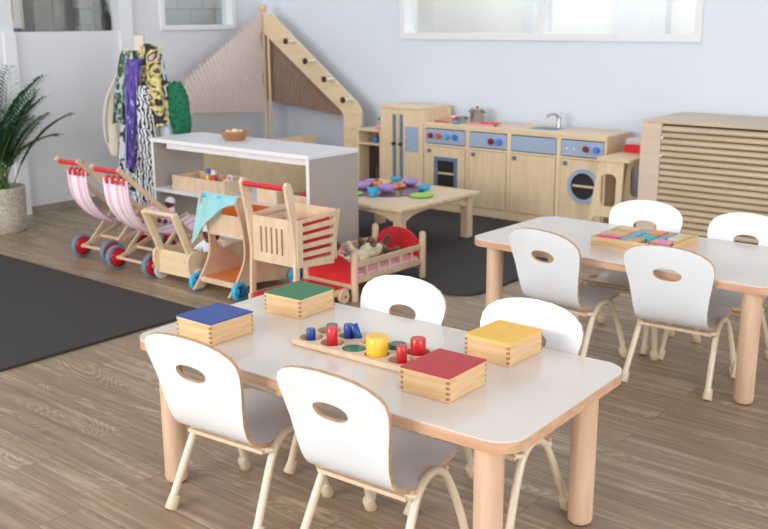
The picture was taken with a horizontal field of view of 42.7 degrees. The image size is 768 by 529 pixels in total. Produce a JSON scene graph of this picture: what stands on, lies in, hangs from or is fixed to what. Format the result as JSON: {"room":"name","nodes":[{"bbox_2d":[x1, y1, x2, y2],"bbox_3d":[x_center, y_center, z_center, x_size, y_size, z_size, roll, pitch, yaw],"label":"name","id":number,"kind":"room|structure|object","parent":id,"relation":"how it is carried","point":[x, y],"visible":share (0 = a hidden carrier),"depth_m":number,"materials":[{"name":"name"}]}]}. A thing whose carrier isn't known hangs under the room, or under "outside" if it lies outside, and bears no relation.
{"room":"preschool classroom","nodes":[
{"label":"preschool classroom","id":0,"kind":"room"},
{"bbox_2d":[0,183,26,233],"bbox_3d":[-2.488,-0.367,6.428,0.294,0.297,0.294,11,18,38],"label":"plant pot","id":1,"kind":"object","parent":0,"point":[13,205],"depth_m":6.34,"materials":[{"name":"beige stone"}]},
{"bbox_2d":[13,0,93,31],"bbox_3d":[-2.849,-1.677,7.028,0.610,2.550,2.350,11,18,38],"label":"wall","id":2,"kind":"structure","parent":0,"point":[38,15],"depth_m":7.71,"materials":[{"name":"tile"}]},
{"bbox_2d":[0,0,264,205],"bbox_3d":[-3.461,-1.328,5.755,0.140,2.500,7.640,11,18,38],"label":"wall","id":3,"kind":"structure","parent":0,"point":[82,67],"depth_m":7.22,"materials":[{"name":"paint"}]},
{"bbox_2d":[1,33,31,214],"bbox_3d":[-2.552,-0.965,6.830,0.030,1.262,0.085,11,18,38],"label":"trim","id":4,"kind":"structure","parent":3,"relation":"attached to","point":[8,39],"depth_m":6.75,"materials":[{"name":"white paint"}]},
{"bbox_2d":[11,0,24,29],"bbox_3d":[-2.631,-1.893,6.795,0.021,0.520,0.245,11,18,38],"label":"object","id":5,"kind":"object","parent":3,"relation":"attached to","point":[16,5],"visible":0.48,"depth_m":6.89,"materials":[{"name":"white paint"}]},
{"bbox_2d":[14,0,117,32],"bbox_3d":[-2.317,-2.019,7.000,0.120,0.718,0.880,11,18,38],"label":"window","id":6,"kind":"structure","parent":3,"relation":"in","point":[111,4],"depth_m":7.37,"materials":[{"name":"white plastic"}]},
{"bbox_2d":[101,3,110,30],"bbox_3d":[-2.089,-1.859,7.368,0.064,0.205,0.064,11,18,38],"label":"bottle","id":7,"kind":"object","parent":6,"relation":"on","point":[106,24],"visible":0.98,"depth_m":7.35,"materials":[{"name":"black glass"}]},
{"bbox_2d":[32,195,104,213],"bbox_3d":[-3.441,-0.115,5.954,0.012,0.050,7.500,11,18,38],"label":"baseboard","id":8,"kind":"structure","parent":3,"relation":"attached to","point":[71,203],"depth_m":7.17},
{"bbox_2d":[116,0,133,51],"bbox_3d":[-1.944,-1.746,7.386,0.035,2.500,0.110,11,18,38],"label":"trim","id":9,"kind":"structure","parent":3,"relation":"attached to","point":[124,8],"depth_m":7.36,"materials":[{"name":"white paint"}]},
{"bbox_2d":[159,0,235,29],"bbox_3d":[-1.529,-2.247,7.869,0.120,0.708,0.770,11,18,38],"label":"window","id":10,"kind":"structure","parent":3,"relation":"in","point":[228,6],"depth_m":8.02,"materials":[{"name":"white plastic"}]},
{"bbox_2d":[92,0,221,30],"bbox_3d":[-1.633,-1.997,8.379,0.520,2.500,1.660,11,18,38],"label":"tiled wall","id":11,"kind":"structure","parent":0,"point":[177,12],"depth_m":8.57,"materials":[{"name":"white tile"}]},
{"bbox_2d":[0,190,767,528],"bbox_3d":[-0.363,0.360,4.301,12.200,0.100,10.200,11,18,38],"label":"floor","id":12,"kind":"structure","parent":0,"point":[81,435],"depth_m":3.16,"materials":[{"name":"brown wood"}]},
{"bbox_2d":[0,64,73,233],"bbox_3d":[-2.431,-0.711,6.228,0.942,1.062,1.072,11,18,38],"label":"potted palm","id":13,"kind":"object","parent":12,"relation":"on","point":[13,205],"visible":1,"depth_m":6.33,"materials":[{"name":"plant"}]},
{"bbox_2d":[0,254,196,371],"bbox_3d":[-2.956,0.354,4.152,2.600,0.012,3.460,11,18,38],"label":"rug","id":14,"kind":"object","parent":12,"relation":"on","point":[46,312],"visible":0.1,"depth_m":4.61,"materials":[{"name":"black carpet"}]},
{"bbox_2d":[54,156,173,261],"bbox_3d":[-1.555,-0.356,5.724,0.300,0.609,0.661,10,17,36],"label":"stroller","id":15,"kind":"object","parent":12,"relation":"on","point":[81,244],"visible":0.55,"depth_m":5.63,"materials":[{"name":"pink fabric"}]},
{"bbox_2d":[121,35,163,221],"bbox_3d":[-1.583,-0.880,6.505,0.400,1.245,0.054,0,14,0],"label":"coat stand","id":16,"kind":"object","parent":12,"relation":"on","point":[139,40],"visible":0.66,"depth_m":6.36,"materials":[{"name":"beige wood"}]},
{"bbox_2d":[102,48,123,155],"bbox_3d":[-1.778,-1.072,6.491,0.207,0.708,0.076,2,14,10],"label":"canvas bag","id":17,"kind":"object","parent":16,"relation":"hanging from","point":[110,130],"visible":0.92,"depth_m":6.53,"materials":[{"name":"beige fabric"}]},
{"bbox_2d":[112,50,139,124],"bbox_3d":[-1.687,-1.147,6.391,0.205,0.480,0.060,0,14,0],"label":"dress","id":18,"kind":"object","parent":16,"relation":"hanging from","point":[119,100],"visible":0.53,"depth_m":6.39,"materials":[{"name":"green fabric"}]},
{"bbox_2d":[118,124,135,207],"bbox_3d":[-1.679,-0.643,6.540,0.255,0.750,0.064,0,14,0],"label":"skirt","id":19,"kind":"object","parent":16,"relation":"hanging from","point":[122,154],"visible":0.2,"depth_m":6.53,"materials":[{"name":"white fabric"}]},
{"bbox_2d":[124,59,142,169],"bbox_3d":[-1.618,-0.967,6.348,0.161,0.710,0.048,0,14,0],"label":"scarf","id":20,"kind":"object","parent":16,"relation":"hanging from","point":[133,66],"visible":1,"depth_m":6.33,"materials":[{"name":"purple fabric"}]},
{"bbox_2d":[134,85,155,208],"bbox_3d":[-1.558,-0.746,6.433,0.201,0.840,0.060,0,14,0],"label":"dress","id":21,"kind":"object","parent":16,"relation":"hanging from","point":[143,158],"visible":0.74,"depth_m":6.41,"materials":[{"name":"fabric"}]},
{"bbox_2d":[141,43,169,128],"bbox_3d":[-1.500,-1.158,6.377,0.168,0.544,0.076,0,14,0],"label":"scarf","id":22,"kind":"object","parent":16,"relation":"hanging from","point":[151,68],"visible":0.9,"depth_m":6.36,"materials":[{"name":"yellow fabric"}]},
{"bbox_2d":[159,53,174,135],"bbox_3d":[-1.439,-1.085,6.448,0.110,0.590,0.047,0,14,0],"label":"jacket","id":23,"kind":"object","parent":16,"relation":"hanging from","point":[163,130],"visible":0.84,"depth_m":6.45,"materials":[{"name":"white fabric"}]},
{"bbox_2d":[167,81,191,134],"bbox_3d":[-1.372,-0.994,6.514,0.191,0.440,0.107,0,14,0],"label":"cape","id":24,"kind":"object","parent":16,"relation":"hanging from","point":[180,118],"visible":0.59,"depth_m":6.47,"materials":[{"name":"green fabric"}]},
{"bbox_2d":[89,164,203,277],"bbox_3d":[-1.252,-0.281,5.416,0.350,0.609,0.661,11,18,38],"label":"stroller","id":25,"kind":"object","parent":12,"relation":"on","point":[119,201],"visible":0.64,"depth_m":5.28,"materials":[{"name":"pink fabric"}]},
{"bbox_2d":[157,197,174,223],"bbox_3d":[-1.203,-0.302,5.444,0.096,0.140,0.111,8,16,29],"label":"baby doll","id":26,"kind":"object","parent":25,"relation":"in","point":[169,201],"visible":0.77,"depth_m":5.43,"materials":[{"name":"brown plastic"}]},
{"bbox_2d":[141,208,243,278],"bbox_3d":[-1.002,-0.121,5.205,0.324,0.403,0.494,10,18,37],"label":"wagon","id":27,"kind":"object","parent":12,"relation":"on","point":[181,260],"visible":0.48,"depth_m":5.11,"materials":[{"name":"brown wood"}]},
{"bbox_2d":[193,224,222,251],"bbox_3d":[-0.929,-0.091,5.173,0.176,0.257,0.204,6,15,24],"label":"baby doll","id":28,"kind":"object","parent":27,"relation":"on","point":[203,245],"visible":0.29,"depth_m":5.18,"materials":[{"name":"white fabric"}]},
{"bbox_2d":[145,332,333,528],"bbox_3d":[-0.404,0.416,2.720,0.355,0.572,0.415,9,17,33],"label":"chair","id":29,"kind":"object","parent":12,"relation":"on","point":[218,407],"visible":0.89,"depth_m":2.60,"materials":[{"name":"white plastic"}]},
{"bbox_2d":[189,193,302,300],"bbox_3d":[-0.707,-0.128,5.010,0.340,0.505,0.500,11,18,38],"label":"trolley","id":30,"kind":"object","parent":12,"relation":"on","point":[222,267],"visible":0.62,"depth_m":4.96,"materials":[{"name":"brown wood"}]},
{"bbox_2d":[191,191,237,243],"bbox_3d":[-0.835,-0.215,4.881,0.330,0.275,0.073,11,18,38],"label":"cloth","id":31,"kind":"object","parent":30,"relation":"hanging from","point":[211,205],"visible":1,"depth_m":4.86,"materials":[{"name":"teal fabric"}]},
{"bbox_2d":[206,265,281,282],"bbox_3d":[-0.703,0.045,5.057,0.246,0.010,0.390,11,18,38],"label":"tray","id":32,"kind":"object","parent":30,"relation":"on","point":[227,273],"depth_m":5.00,"materials":[{"name":"orange paint"}]},
{"bbox_2d":[149,132,358,255],"bbox_3d":[-0.787,-0.398,5.805,1.349,0.643,0.404,11,18,38],"label":"shelf unit","id":33,"kind":"object","parent":12,"relation":"on","point":[331,171],"visible":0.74,"depth_m":5.54,"materials":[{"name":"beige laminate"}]},
{"bbox_2d":[172,170,252,194],"bbox_3d":[-1.045,-0.495,5.959,0.480,0.082,0.220,11,18,38],"label":"wooden crate","id":34,"kind":"object","parent":33,"relation":"on","point":[195,181],"visible":0.9,"depth_m":5.89,"materials":[{"name":"brown wood"}]},
{"bbox_2d":[205,168,210,179],"bbox_3d":[-1.075,-0.530,6.003,0.050,0.112,0.050,11,18,38],"label":"bottle","id":35,"kind":"object","parent":34,"relation":"in","point":[207,171],"visible":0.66,"depth_m":5.99,"materials":[{"name":"yellow paint"}]},
{"bbox_2d":[210,170,217,180],"bbox_3d":[-1.031,-0.519,5.955,0.050,0.112,0.050,11,18,38],"label":"bottle","id":36,"kind":"object","parent":34,"relation":"in","point":[213,172],"visible":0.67,"depth_m":5.94,"materials":[{"name":"red paint"}]},
{"bbox_2d":[219,129,249,140],"bbox_3d":[-0.891,-0.771,5.850,0.180,0.058,0.179,11,18,38],"label":"bowl","id":37,"kind":"object","parent":33,"relation":"on","point":[228,136],"visible":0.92,"depth_m":5.79,"materials":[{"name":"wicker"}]},
{"bbox_2d":[257,188,284,203],"bbox_3d":[-0.622,-0.396,5.567,0.160,0.075,0.120,11,18,38],"label":"wooden crate","id":38,"kind":"object","parent":33,"relation":"on","point":[263,195],"visible":0.64,"depth_m":5.51,"materials":[{"name":"brown wood"}]},
{"bbox_2d":[293,190,306,203],"bbox_3d":[-0.419,-0.356,5.416,0.180,0.070,0.160,11,18,38],"label":"wooden crate","id":39,"kind":"object","parent":33,"relation":"on","point":[298,199],"visible":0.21,"depth_m":5.35,"materials":[{"name":"brown wood"}]},
{"bbox_2d":[182,4,362,191],"bbox_3d":[-0.914,-1.276,7.622,1.205,1.463,1.052,11,18,38],"label":"playhouse","id":40,"kind":"object","parent":12,"relation":"on","point":[265,61],"visible":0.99,"depth_m":7.86,"materials":[{"name":"brown wood"}]},
{"bbox_2d":[238,177,349,303],"bbox_3d":[-0.422,-0.112,4.673,0.350,0.636,0.422,11,18,38],"label":"shopping cart","id":41,"kind":"object","parent":12,"relation":"on","point":[307,237],"visible":0.68,"depth_m":4.58,"materials":[{"name":"brown wood"}]},
{"bbox_2d":[253,278,342,295],"bbox_3d":[-0.415,0.128,4.740,0.269,0.012,0.345,11,18,38],"label":"tray","id":42,"kind":"object","parent":41,"relation":"on","point":[337,289],"depth_m":4.78,"materials":[{"name":"red paint"}]},
{"bbox_2d":[303,223,425,301],"bbox_3d":[-0.095,-0.024,5.081,0.362,0.262,0.577,11,18,38],"label":"cradle","id":43,"kind":"object","parent":12,"relation":"on","point":[344,274],"visible":0.74,"depth_m":4.96,"materials":[{"name":"red wood"}]},
{"bbox_2d":[350,254,418,276],"bbox_3d":[-0.092,0.001,5.085,0.293,0.038,0.520,11,18,38],"label":"mattress","id":44,"kind":"object","parent":43,"relation":"on","point":[372,268],"visible":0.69,"depth_m":5.03,"materials":[{"name":"pink fabric"}]},
{"bbox_2d":[337,241,345,255],"bbox_3d":[-0.232,-0.056,4.971,0.088,0.121,0.096,-8,16,-28],"label":"baby doll","id":45,"kind":"object","parent":44,"relation":"on","point":[339,251],"visible":0.2,"depth_m":4.98,"materials":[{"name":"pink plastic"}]},
{"bbox_2d":[339,241,381,262],"bbox_3d":[-0.125,-0.051,4.992,0.205,0.108,0.247,5,15,22],"label":"toy","id":46,"kind":"object","parent":44,"relation":"on","point":[366,251],"visible":0.72,"depth_m":5.01,"materials":[{"name":"beige fabric"}]},
{"bbox_2d":[357,234,400,255],"bbox_3d":[-0.028,-0.091,5.144,0.194,0.103,0.234,-8,16,-28],"label":"teddy bear","id":47,"kind":"object","parent":44,"relation":"on","point":[361,242],"visible":0.62,"depth_m":5.14},
{"bbox_2d":[283,275,446,499],"bbox_3d":[-0.046,0.352,2.968,0.355,0.572,0.414,11,18,38],"label":"chair","id":48,"kind":"object","parent":12,"relation":"on","point":[380,294],"visible":0.12,"depth_m":3.03,"materials":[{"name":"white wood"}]},
{"bbox_2d":[357,126,380,180],"bbox_3d":[-0.026,-0.786,7.555,0.233,0.535,0.290,11,18,38],"label":"shelf","id":49,"kind":"object","parent":12,"relation":"on","point":[369,152],"visible":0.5,"depth_m":7.55,"materials":[{"name":"brown wood"}]},
{"bbox_2d":[276,365,468,528],"bbox_3d":[-0.023,0.479,2.464,0.355,0.572,0.414,10,17,35],"label":"chair","id":50,"kind":"object","parent":12,"relation":"on","point":[364,450],"visible":1,"depth_m":2.35,"materials":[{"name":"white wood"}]},
{"bbox_2d":[140,294,621,528],"bbox_3d":[-0.043,0.458,2.765,1.268,0.453,0.622,10,18,36],"label":"table","id":51,"kind":"object","parent":12,"relation":"on","point":[519,404],"visible":0.59,"depth_m":2.54,"materials":[{"name":"laminate"}]},
{"bbox_2d":[176,302,252,345],"bbox_3d":[-0.490,0.172,2.851,0.148,0.065,0.164,11,18,38],"label":"wooden box","id":52,"kind":"object","parent":51,"relation":"on","point":[216,323],"visible":0.96,"depth_m":2.81,"materials":[{"name":"brown wood"}]},
{"bbox_2d":[264,281,333,318],"bbox_3d":[-0.266,0.110,3.092,0.150,0.065,0.164,10,17,36],"label":"wooden box","id":53,"kind":"object","parent":51,"relation":"on","point":[298,299],"visible":1,"depth_m":3.05,"materials":[{"name":"brown wood"}]},
{"bbox_2d":[292,325,435,372],"bbox_3d":[-0.043,0.231,2.701,0.440,0.018,0.168,10,18,37],"label":"tray","id":54,"kind":"object","parent":51,"relation":"on","point":[388,362],"visible":0.55,"depth_m":2.68,"materials":[{"name":"brown wood"}]},
{"bbox_2d":[306,327,315,340],"bbox_3d":[-0.206,0.199,2.772,0.026,0.038,0.026,11,18,38],"label":"cylinder","id":55,"kind":"object","parent":54,"relation":"in","point":[310,332],"visible":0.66,"depth_m":2.76,"materials":[{"name":"blue paint"}]},
{"bbox_2d":[326,325,337,345],"bbox_3d":[-0.144,0.201,2.723,0.031,0.058,0.031,11,18,38],"label":"cylinder","id":56,"kind":"object","parent":54,"relation":"in","point":[332,331],"visible":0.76,"depth_m":2.71,"materials":[{"name":"red paint"}]},
{"bbox_2d":[344,323,353,338],"bbox_3d":[-0.100,0.191,2.786,0.029,0.046,0.029,11,18,38],"label":"cylinder","id":57,"kind":"object","parent":54,"relation":"in","point":[348,334],"visible":0.72,"depth_m":2.77,"materials":[{"name":"blue paint"}]},
{"bbox_2d":[344,345,364,351],"bbox_3d":[-0.081,0.234,2.681,0.056,0.013,0.056,11,18,38],"label":"cylinder","id":58,"kind":"object","parent":54,"relation":"in","point":[350,348],"visible":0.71,"depth_m":2.67,"materials":[{"name":"green paint"}]},
{"bbox_2d":[350,323,361,338],"bbox_3d":[-0.078,0.192,2.768,0.041,0.055,0.023,11,18,38],"label":"cylinder","id":59,"kind":"object","parent":54,"relation":"in","point":[355,329],"visible":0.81,"depth_m":2.76,"materials":[{"name":"blue paint"}]},
{"bbox_2d":[366,332,387,357],"bbox_3d":[-0.019,0.221,2.628,0.059,0.064,0.059,11,18,38],"label":"cylinder","id":60,"kind":"object","parent":54,"relation":"in","point":[376,342],"visible":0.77,"depth_m":2.60,"materials":[{"name":"yellow paint"}]},
{"bbox_2d":[389,341,405,349],"bbox_3d":[0.038,0.227,2.685,0.046,0.024,0.046,11,18,38],"label":"cylinder","id":61,"kind":"object","parent":54,"relation":"in","point":[392,346],"visible":0.44,"depth_m":2.68,"materials":[{"name":"green paint"}]},
{"bbox_2d":[396,344,406,363],"bbox_3d":[0.047,0.238,2.580,0.028,0.053,0.028,11,18,38],"label":"cylinder","id":62,"kind":"object","parent":54,"relation":"in","point":[401,349],"visible":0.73,"depth_m":2.57,"materials":[{"name":"red paint"}]},
{"bbox_2d":[410,336,425,355],"bbox_3d":[0.092,0.223,2.643,0.042,0.052,0.042,11,18,38],"label":"cylinder","id":63,"kind":"object","parent":54,"relation":"in","point":[417,343],"visible":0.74,"depth_m":2.63,"materials":[{"name":"red paint"}]},
{"bbox_2d":[400,348,486,403],"bbox_3d":[0.148,0.274,2.431,0.144,0.065,0.168,10,18,37],"label":"wooden box","id":64,"kind":"object","parent":51,"relation":"on","point":[442,375],"visible":1,"depth_m":2.39,"materials":[{"name":"brown wood"}]},
{"bbox_2d":[465,319,542,366],"bbox_3d":[0.326,0.212,2.671,0.144,0.065,0.164,12,18,39],"label":"wooden box","id":65,"kind":"object","parent":51,"relation":"on","point":[500,342],"visible":0.98,"depth_m":2.63,"materials":[{"name":"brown wood"}]},
{"bbox_2d":[277,209,547,295],"bbox_3d":[0.026,-0.183,6.226,2.440,0.012,1.730,11,18,38],"label":"rug","id":66,"kind":"object","parent":12,"relation":"on","point":[455,265],"visible":0.36,"depth_m":5.76,"materials":[{"name":"black carpet"}]},
{"bbox_2d":[358,178,479,237],"bbox_3d":[0.032,-0.304,6.090,0.820,0.288,0.780,11,18,38],"label":"table","id":67,"kind":"object","parent":66,"relation":"on","point":[398,210],"visible":0.46,"depth_m":5.85,"materials":[{"name":"brown wood"}]},
{"bbox_2d":[358,185,424,196],"bbox_3d":[0.017,-0.465,6.129,0.480,0.004,0.480,11,18,38],"label":"placemat","id":68,"kind":"object","parent":67,"relation":"on","point":[408,189],"visible":0.52,"depth_m":6.04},
{"bbox_2d":[358,181,370,188],"bbox_3d":[-0.137,-0.497,6.172,0.112,0.038,0.112,11,18,38],"label":"bowl","id":69,"kind":"object","parent":68,"relation":"on","point":[361,184],"visible":0.78,"depth_m":6.14,"materials":[{"name":"purple plastic"}]},
{"bbox_2d":[367,187,378,195],"bbox_3d":[-0.070,-0.438,5.910,0.067,0.050,0.077,-3,14,-12],"label":"cup","id":70,"kind":"object","parent":68,"relation":"on","point":[372,191],"visible":1,"depth_m":5.89,"materials":[{"name":"blue plastic"}]},
{"bbox_2d":[370,178,382,186],"bbox_3d":[-0.046,-0.520,6.222,0.080,0.057,0.080,11,18,38],"label":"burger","id":71,"kind":"object","parent":68,"relation":"on","point":[374,183],"visible":0.94,"depth_m":6.19,"materials":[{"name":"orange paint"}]},
{"bbox_2d":[378,184,395,192],"bbox_3d":[0.017,-0.467,6.048,0.112,0.040,0.112,11,18,38],"label":"bowl","id":72,"kind":"object","parent":68,"relation":"on","point":[386,188],"visible":1,"depth_m":6.02,"materials":[{"name":"purple plastic"}]},
{"bbox_2d":[385,182,405,188],"bbox_3d":[0.064,-0.503,6.226,0.156,0.022,0.156,11,18,38],"label":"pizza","id":73,"kind":"object","parent":68,"relation":"on","point":[398,185],"visible":0.7,"depth_m":6.19,"materials":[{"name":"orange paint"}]},
{"bbox_2d":[417,184,430,190],"bbox_3d":[0.251,-0.479,6.125,0.090,0.030,0.090,11,18,38],"label":"bowl","id":74,"kind":"object","parent":68,"relation":"on","point":[425,187],"visible":1,"depth_m":6.10,"materials":[{"name":"blue plastic"}]},
{"bbox_2d":[401,178,419,185],"bbox_3d":[0.170,-0.529,6.303,0.120,0.034,0.120,11,18,38],"label":"bowl","id":75,"kind":"object","parent":67,"relation":"on","point":[408,181],"visible":0.98,"depth_m":6.27,"materials":[{"name":"purple plastic"}]},
{"bbox_2d":[409,193,433,197],"bbox_3d":[0.225,-0.414,5.908,0.150,0.010,0.150,11,18,38],"label":"plate","id":76,"kind":"object","parent":67,"relation":"on","point":[417,195],"visible":1,"depth_m":5.93,"materials":[{"name":"plastic"}]},
{"bbox_2d":[379,102,451,183],"bbox_3d":[0.227,-0.828,7.331,0.411,0.722,0.363,11,18,38],"label":"fridge","id":77,"kind":"object","parent":12,"relation":"on","point":[401,124],"visible":0.66,"depth_m":7.18,"materials":[{"name":"brown wood"}]},
{"bbox_2d":[424,125,467,212],"bbox_3d":[0.533,-0.708,7.099,0.383,0.600,0.361,11,18,38],"label":"oven","id":78,"kind":"object","parent":12,"relation":"on","point":[445,148],"visible":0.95,"depth_m":6.96,"materials":[{"name":"brown wood"}]},
{"bbox_2d":[423,119,631,139],"bbox_3d":[0.947,-0.932,6.700,1.447,0.023,0.341,11,18,38],"label":"countertop","id":79,"kind":"structure","parent":78,"relation":"on","point":[504,126],"depth_m":6.52,"materials":[{"name":"brown wood"}]},
{"bbox_2d":[455,115,468,122],"bbox_3d":[0.554,-1.030,6.960,0.108,0.048,0.069,11,18,38],"label":"pot","id":80,"kind":"object","parent":79,"relation":"on","point":[462,118],"visible":0.92,"depth_m":6.93,"materials":[{"name":"metal"}]},
{"bbox_2d":[468,106,485,122],"bbox_3d":[0.664,-1.071,6.989,0.142,0.112,0.104,11,18,38],"label":"cooking pot","id":81,"kind":"object","parent":79,"relation":"on","point":[476,113],"visible":0.97,"depth_m":6.95,"materials":[{"name":"metal"}]},
{"bbox_2d":[467,122,500,125],"bbox_3d":[0.691,-0.974,6.789,0.240,0.022,0.060,9,17,33],"label":"glove","id":82,"kind":"object","parent":79,"relation":"on","point":[470,123],"visible":1,"depth_m":6.76,"materials":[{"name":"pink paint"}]},
{"bbox_2d":[528,126,565,130],"bbox_3d":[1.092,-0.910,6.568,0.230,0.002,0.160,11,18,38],"label":"sink","id":83,"kind":"object","parent":79,"relation":"in","point":[544,128],"depth_m":6.56,"materials":[{"name":"metal"}]},
{"bbox_2d":[546,112,563,127],"bbox_3d":[1.148,-0.975,6.608,0.130,0.106,0.032,-6,15,-22],"label":"tap","id":84,"kind":"object","parent":79,"relation":"on","point":[549,114],"visible":1,"depth_m":6.61,"materials":[{"name":"metal"}]},
{"bbox_2d":[467,129,508,219],"bbox_3d":[0.811,-0.653,6.875,0.339,0.600,0.361,11,18,38],"label":"base cabinet","id":85,"kind":"object","parent":12,"relation":"on","point":[488,150],"visible":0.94,"depth_m":6.75,"materials":[{"name":"brown wood"}]},
{"bbox_2d":[403,298,583,528],"bbox_3d":[0.313,0.415,2.710,0.355,0.572,0.414,11,18,38],"label":"chair","id":86,"kind":"object","parent":12,"relation":"on","point":[562,331],"visible":0.3,"depth_m":2.74,"materials":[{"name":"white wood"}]},
{"bbox_2d":[507,132,558,221],"bbox_3d":[1.087,-0.599,6.651,0.380,0.600,0.361,11,18,38],"label":"base cabinet","id":87,"kind":"object","parent":12,"relation":"on","point":[533,158],"visible":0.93,"depth_m":6.53,"materials":[{"name":"brown wood"}]},
{"bbox_2d":[509,228,627,357],"bbox_3d":[0.731,0.108,3.922,0.415,0.572,0.355,-14,19,-42],"label":"chair","id":88,"kind":"object","parent":12,"relation":"on","point":[556,282],"visible":0.84,"depth_m":3.80,"materials":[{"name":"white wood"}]},
{"bbox_2d":[556,135,630,223],"bbox_3d":[1.364,-0.544,6.427,0.341,0.600,0.361,11,18,38],"label":"washing machine","id":89,"kind":"object","parent":12,"relation":"on","point":[578,165],"visible":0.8,"depth_m":6.30,"materials":[{"name":"brown wood"}]},
{"bbox_2d":[587,151,639,220],"bbox_3d":[1.510,-0.437,6.168,0.285,0.516,0.520,11,18,38],"label":"side table","id":90,"kind":"object","parent":12,"relation":"on","point":[613,164],"visible":0.52,"depth_m":6.00,"materials":[{"name":"brown wood"}]},
{"bbox_2d":[624,136,640,152],"bbox_3d":[1.623,-0.752,6.178,0.170,0.088,0.140,11,18,38],"label":"storage box","id":91,"kind":"object","parent":90,"relation":"on","point":[632,145],"visible":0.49,"depth_m":6.15,"materials":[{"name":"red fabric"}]},
{"bbox_2d":[475,216,767,405],"bbox_3d":[1.036,0.147,3.984,1.268,0.453,0.622,12,18,39],"label":"table","id":92,"kind":"object","parent":12,"relation":"on","point":[739,267],"visible":0.66,"depth_m":3.73,"materials":[{"name":"laminate"}]},
{"bbox_2d":[591,225,698,251],"bbox_3d":[1.042,-0.094,3.924,0.335,0.042,0.270,11,18,38],"label":"tray","id":93,"kind":"object","parent":92,"relation":"on","point":[600,242],"visible":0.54,"depth_m":3.88,"materials":[{"name":"brown wood"}]},
{"bbox_2d":[596,234,619,238],"bbox_3d":[0.893,-0.095,3.917,0.090,0.037,0.036,11,18,38],"label":"block","id":94,"kind":"object","parent":93,"relation":"in","point":[599,235],"visible":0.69,"depth_m":3.90,"materials":[{"name":"paint"}]},
{"bbox_2d":[601,232,624,237],"bbox_3d":[0.920,-0.104,3.950,0.090,0.037,0.040,11,18,38],"label":"block","id":95,"kind":"object","parent":93,"relation":"in","point":[604,233],"visible":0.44,"depth_m":3.94,"materials":[{"name":"pink paint"}]},
{"bbox_2d":[607,230,629,235],"bbox_3d":[0.948,-0.112,3.984,0.090,0.037,0.040,11,18,38],"label":"block","id":96,"kind":"object","parent":93,"relation":"in","point":[609,231],"visible":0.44,"depth_m":3.98,"materials":[{"name":"yellow paint"}]},
{"bbox_2d":[611,228,635,233],"bbox_3d":[0.979,-0.122,4.021,0.090,0.037,0.050,11,18,38],"label":"block","id":97,"kind":"object","parent":93,"relation":"in","point":[615,229],"visible":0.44,"depth_m":4.01,"materials":[{"name":"beige wood"}]},
{"bbox_2d":[618,226,641,231],"bbox_3d":[1.014,-0.133,4.063,0.090,0.037,0.050,11,18,37],"label":"block","id":98,"kind":"object","parent":93,"relation":"in","point":[620,227],"visible":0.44,"depth_m":4.05,"materials":[{"name":"beige paint"}]},
{"bbox_2d":[621,230,649,240],"bbox_3d":[1.013,-0.103,3.946,0.030,0.037,0.220,11,18,38],"label":"block","id":99,"kind":"object","parent":93,"relation":"in","point":[642,232],"visible":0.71,"depth_m":3.94,"materials":[{"name":"blue paint"}]},
{"bbox_2d":[626,237,644,242],"bbox_3d":[0.988,-0.081,3.859,0.050,0.037,0.070,11,18,38],"label":"block","id":100,"kind":"object","parent":93,"relation":"in","point":[634,239],"visible":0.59,"depth_m":3.85,"materials":[{"name":"wood"}]},
{"bbox_2d":[637,234,659,242],"bbox_3d":[1.053,-0.095,3.914,0.060,0.037,0.085,11,18,38],"label":"block","id":101,"kind":"object","parent":93,"relation":"in","point":[648,237],"visible":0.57,"depth_m":3.90,"materials":[{"name":"teal paint"}]},
{"bbox_2d":[646,230,666,236],"bbox_3d":[1.106,-0.114,3.985,0.070,0.037,0.050,11,18,38],"label":"block","id":102,"kind":"object","parent":93,"relation":"in","point":[660,233],"visible":0.45,"depth_m":3.97,"materials":[{"name":"orange paint"}]},
{"bbox_2d":[651,239,674,245],"bbox_3d":[1.085,-0.072,3.821,0.075,0.037,0.060,11,18,37],"label":"block","id":103,"kind":"object","parent":93,"relation":"in","point":[656,240],"visible":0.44,"depth_m":3.81,"materials":[{"name":"pink paint"}]},
{"bbox_2d":[667,234,689,241],"bbox_3d":[1.169,-0.092,3.898,0.050,0.037,0.110,11,18,38],"label":"block","id":104,"kind":"object","parent":93,"relation":"in","point":[677,237],"visible":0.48,"depth_m":3.88,"materials":[{"name":"beige paint"}]},
{"bbox_2d":[575,200,682,354],"bbox_3d":[1.044,0.038,4.196,0.355,0.572,0.415,10,17,35],"label":"chair","id":105,"kind":"object","parent":12,"relation":"on","point":[666,217],"visible":0.46,"depth_m":4.25,"materials":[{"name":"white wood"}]},
{"bbox_2d":[622,244,735,400],"bbox_3d":[1.108,0.172,3.662,0.355,0.572,0.415,10,17,35],"label":"chair","id":106,"kind":"object","parent":12,"relation":"on","point":[685,301],"visible":0.98,"depth_m":3.54,"materials":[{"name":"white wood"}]},
{"bbox_2d":[636,112,767,244],"bbox_3d":[2.168,-0.439,5.657,1.240,0.762,0.596,11,18,38],"label":"base cabinet","id":107,"kind":"object","parent":12,"relation":"on","point":[706,167],"visible":0.76,"depth_m":5.58,"materials":[{"name":"brown wood"}]},
{"bbox_2d":[658,213,767,378],"bbox_3d":[1.359,0.105,3.922,0.355,0.572,0.414,13,20,43],"label":"chair","id":108,"kind":"object","parent":12,"relation":"on","point":[727,227],"visible":0.4,"depth_m":3.97,"materials":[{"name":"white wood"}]},
{"bbox_2d":[261,0,767,196],"bbox_3d":[2.669,-1.305,5.526,9.570,2.500,0.140,11,18,38],"label":"wall","id":109,"kind":"structure","parent":0,"point":[605,85],"depth_m":6.86,"materials":[{"name":"paint"}]},
{"bbox_2d":[400,0,704,41],"bbox_3d":[1.066,-1.956,6.699,2.370,0.830,0.120,11,18,38],"label":"window","id":110,"kind":"structure","parent":109,"relation":"in","point":[543,33],"depth_m":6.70,"materials":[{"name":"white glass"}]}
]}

